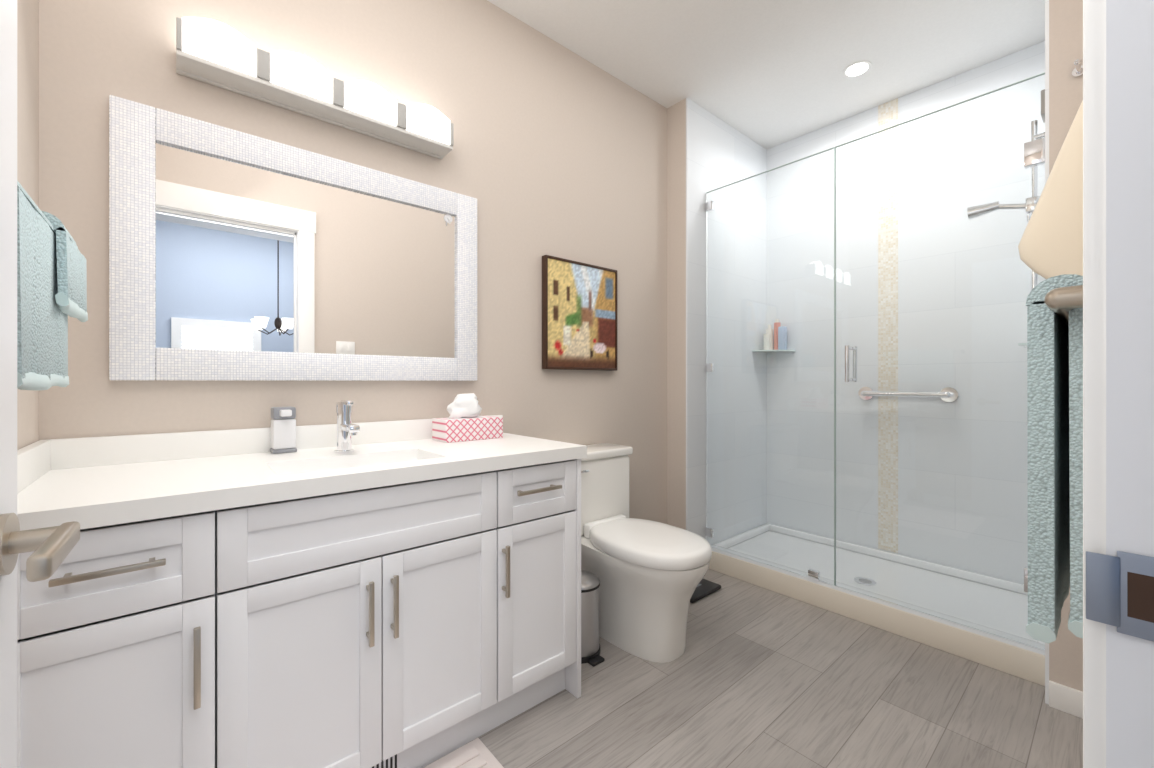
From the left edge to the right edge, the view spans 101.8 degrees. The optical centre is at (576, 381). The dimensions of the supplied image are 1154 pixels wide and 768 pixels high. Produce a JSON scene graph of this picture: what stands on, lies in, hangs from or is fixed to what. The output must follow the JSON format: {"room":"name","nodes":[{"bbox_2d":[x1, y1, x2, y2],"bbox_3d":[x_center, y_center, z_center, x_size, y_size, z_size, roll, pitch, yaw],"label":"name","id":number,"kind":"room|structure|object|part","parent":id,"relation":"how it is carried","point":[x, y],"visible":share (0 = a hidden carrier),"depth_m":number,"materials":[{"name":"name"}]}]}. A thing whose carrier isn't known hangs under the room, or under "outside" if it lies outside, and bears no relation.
{"room":"bathroom","nodes":[
{"label":"bathroom","id":0,"kind":"room"},
{"bbox_2d":[17,0,38,449],"bbox_3d":[-0.788,-0.272,0.427,0.120,2.740,1.895,0,0,-41],"label":"wall","id":1,"kind":"structure","parent":0,"point":[27,10],"depth_m":1.09,"materials":[{"name":"paint"}]},
{"bbox_2d":[0,0,79,767],"bbox_3d":[-0.383,0.054,0.207,0.151,2.064,0.815,0,0,-41],"label":"door","id":2,"kind":"structure","parent":1,"relation":"in","point":[51,545],"depth_m":0.50,"materials":[{"name":"white wood"}]},
{"bbox_2d":[17,180,87,390],"bbox_3d":[-0.922,-0.137,0.770,0.120,0.301,0.624,0,0,-41],"label":"hanging towel","id":3,"kind":"object","parent":1,"relation":"attached to","point":[51,268],"visible":0.87,"depth_m":0.73,"materials":[{"name":"teal fabric"}]},
{"bbox_2d":[1083,0,1153,767],"bbox_3d":[0.210,-0.015,0.111,0.979,2.225,0.151,0,0,-41],"label":"door","id":4,"kind":"structure","parent":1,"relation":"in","point":[1118,35],"depth_m":0.40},
{"bbox_3d":[0.210,-0.015,0.111,0.979,2.225,0.151,0,0,-41],"label":"jamb trim","id":5,"kind":"part","parent":4,"relation":"part of","materials":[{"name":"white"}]},
{"bbox_2d":[39,0,666,523],"bbox_3d":[-0.493,-0.272,2.009,2.630,2.740,0.120,0,0,-41],"label":"wall","id":6,"kind":"structure","parent":0,"point":[559,156],"depth_m":1.90,"materials":[{"name":"paint"}]},
{"bbox_2d":[109,95,476,380],"bbox_3d":[-0.838,-0.383,1.611,1.092,0.761,0.030,0,0,-41],"label":"mirror","id":7,"kind":"object","parent":6,"relation":"attached to","point":[234,255],"visible":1,"depth_m":1.49,"materials":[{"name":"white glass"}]},
{"bbox_2d":[176,17,453,158],"bbox_3d":[-0.816,-0.956,1.578,0.810,0.132,0.110,0,0,-41],"label":"sconce","id":8,"kind":"object","parent":6,"relation":"attached to","point":[209,51],"visible":1,"depth_m":1.48,"materials":[{"name":"white glass"}]},
{"bbox_2d":[542,255,616,370],"bbox_3d":[0.025,-0.324,2.350,0.476,0.533,0.034,0,0,-41],"label":"picture","id":9,"kind":"object","parent":6,"relation":"attached to","point":[579,299],"visible":1,"depth_m":2.32,"materials":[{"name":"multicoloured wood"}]},
{"bbox_2d":[444,214,451,223],"bbox_3d":[-0.512,-0.650,1.878,0.034,0.042,0.018,0,0,-41],"label":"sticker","id":10,"kind":"object","parent":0,"point":[447,217],"depth_m":1.88,"materials":[{"name":"white paper"}]},
{"bbox_2d":[667,98,685,529],"bbox_3d":[0.951,-0.272,3.162,1.063,2.740,0.255,0,0,-41],"label":"wall","id":11,"kind":"structure","parent":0,"point":[676,114],"depth_m":2.77,"materials":[{"name":"beige paint"}]},
{"bbox_2d":[423,569,1082,767],"bbox_3d":[0.711,1.148,0.143,5.383,0.100,4.560,0,0,-41],"label":"floor","id":12,"kind":"structure","parent":0,"point":[763,678],"depth_m":1.57,"materials":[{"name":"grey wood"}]},
{"bbox_2d":[17,400,586,767],"bbox_3d":[-0.655,0.579,1.401,1.344,1.037,0.586,0,0,-41],"label":"vanity","id":13,"kind":"object","parent":12,"relation":"on","point":[381,594],"visible":0.98,"depth_m":1.12,"materials":[{"name":"white wood"}]},
{"bbox_2d":[270,406,296,453],"bbox_3d":[-0.919,0.152,1.471,0.066,0.142,0.084,0,0,-41],"label":"soap dispenser","id":14,"kind":"object","parent":13,"relation":"on","point":[283,423],"visible":1,"depth_m":1.46,"materials":[{"name":"grey plastic"}]},
{"bbox_2d":[432,393,502,442],"bbox_3d":[-0.422,0.135,1.820,0.240,0.176,0.120,0,0,-41],"label":"tissue box","id":15,"kind":"object","parent":13,"relation":"on","point":[464,422],"visible":1,"depth_m":1.77,"materials":[{"name":"pink cardboard"}]},
{"bbox_2d":[424,738,503,767],"bbox_3d":[-0.388,1.089,0.979,0.725,0.017,0.580,0,0,-41],"label":"bath mat","id":16,"kind":"object","parent":12,"relation":"on","point":[474,754],"visible":1,"depth_m":1.34,"materials":[{"name":"white fabric"}]},
{"bbox_2d":[581,570,604,666],"bbox_3d":[0.023,0.939,1.892,0.164,0.317,0.195,0,0,-41],"label":"trash can","id":17,"kind":"object","parent":12,"relation":"on","point":[590,582],"visible":0.51,"depth_m":1.84,"materials":[{"name":"silver metal"}]},
{"bbox_2d":[581,443,711,662],"bbox_3d":[0.234,0.710,2.053,0.414,0.775,0.743,0,0,-41],"label":"toilet","id":18,"kind":"object","parent":12,"relation":"on","point":[648,572],"visible":0.72,"depth_m":1.89,"materials":[{"name":"white ceramic"}]},
{"bbox_2d":[690,579,720,602],"bbox_3d":[0.581,1.085,2.485,0.260,0.026,0.260,0,0,-41],"label":"bathroom scale","id":19,"kind":"object","parent":12,"relation":"on","point":[705,587],"visible":0.42,"depth_m":2.42,"materials":[{"name":"black plastic"}]},
{"bbox_2d":[705,72,1044,650],"bbox_3d":[1.260,-0.072,2.279,0.119,2.138,1.466,0,0,-41],"label":"shower","id":20,"kind":"object","parent":12,"relation":"on","point":[1034,151],"visible":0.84,"depth_m":2.28,"materials":[{"name":"clear glass"}]},
{"bbox_2d":[711,523,1044,654],"bbox_3d":[1.521,1.048,2.503,0.792,0.100,1.463,0,0,-41],"label":"shower tray","id":21,"kind":"object","parent":12,"relation":"on","point":[994,605],"depth_m":2.44,"materials":[{"name":"white ceramic"}]},
{"bbox_2d":[487,0,1044,148],"bbox_3d":[0.711,-1.692,0.143,5.383,0.100,4.560,0,0,-41],"label":"ceiling","id":22,"kind":"structure","parent":0,"point":[770,70],"depth_m":2.29,"materials":[{"name":"paint"}]},
{"bbox_2d":[843,61,871,77],"bbox_3d":[1.472,-1.639,2.464,0.130,0.005,0.130,0,0,-41],"label":"recessed light","id":23,"kind":"object","parent":22,"relation":"in","point":[858,68],"visible":1,"depth_m":2.46,"materials":[{"name":"white"}]},
{"bbox_2d":[686,0,1048,704],"bbox_3d":[1.474,-0.272,2.462,0.942,2.740,1.489,0,0,-41],"label":"wall","id":24,"kind":"structure","parent":0,"point":[930,297],"depth_m":2.75,"materials":[{"name":"white tile"}]},
{"bbox_2d":[752,319,794,352],"bbox_3d":[1.334,-0.314,3.177,0.200,0.224,0.200,0,0,-41],"label":"corner shelf","id":25,"kind":"object","parent":24,"relation":"attached to","point":[780,332],"visible":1,"depth_m":3.18,"materials":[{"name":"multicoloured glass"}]},
{"bbox_2d":[709,551,1044,685],"bbox_3d":[1.214,1.044,2.239,0.014,0.108,1.467,0,0,-41],"label":"shower curb","id":26,"kind":"structure","parent":24,"relation":"attached to","point":[1025,664],"depth_m":2.03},
{"bbox_2d":[859,387,957,401],"bbox_3d":[1.862,0.073,2.670,0.060,0.080,0.480,0,0,-41],"label":"grab rail","id":27,"kind":"object","parent":24,"relation":"attached to","point":[948,394],"visible":1,"depth_m":2.62,"materials":[{"name":"silver metal"}]},
{"bbox_2d":[967,89,1044,426],"bbox_3d":[1.983,-0.445,2.121,0.390,1.495,0.286,0,0,-41],"label":"shower rail","id":28,"kind":"object","parent":24,"relation":"attached to","point":[1030,203],"visible":0.22,"depth_m":1.97,"materials":[{"name":"silver metal"}]},
{"bbox_2d":[1049,0,1082,691],"bbox_3d":[2.048,-0.272,1.795,0.943,2.740,0.271,0,0,-41],"label":"wall return","id":29,"kind":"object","parent":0,"point":[1065,16],"depth_m":1.56,"materials":[{"name":"beige paint"}]},
{"bbox_2d":[1049,681,1082,718],"bbox_3d":[0.172,1.055,1.328,2.510,0.085,1.780,0,0,-41],"label":"baseboard","id":30,"kind":"structure","parent":29,"relation":"attached to","point":[1069,700],"depth_m":1.55,"materials":[{"name":"white wood"}]},
{"bbox_3d":[0.790,-0.272,0.610,2.510,2.740,0.115,0,0,-41],"label":"wall","id":31,"kind":"structure","parent":0,"visible":0},
{"bbox_2d":[1018,58,1082,278],"bbox_3d":[1.603,-0.665,1.540,0.060,0.746,0.226,0,0,-41],"label":"lampshade","id":32,"kind":"object","parent":31,"relation":"attached to","point":[1051,242],"visible":0.48,"depth_m":1.53,"materials":[{"name":"beige fabric"}]},
{"bbox_2d":[1026,274,1082,643],"bbox_3d":[0.938,0.124,0.878,0.691,0.576,0.096,0,0,-41],"label":"hanging towel","id":33,"kind":"object","parent":31,"relation":"attached to","point":[1055,305],"visible":0.56,"depth_m":0.74,"materials":[{"name":"teal fabric"}]}
]}

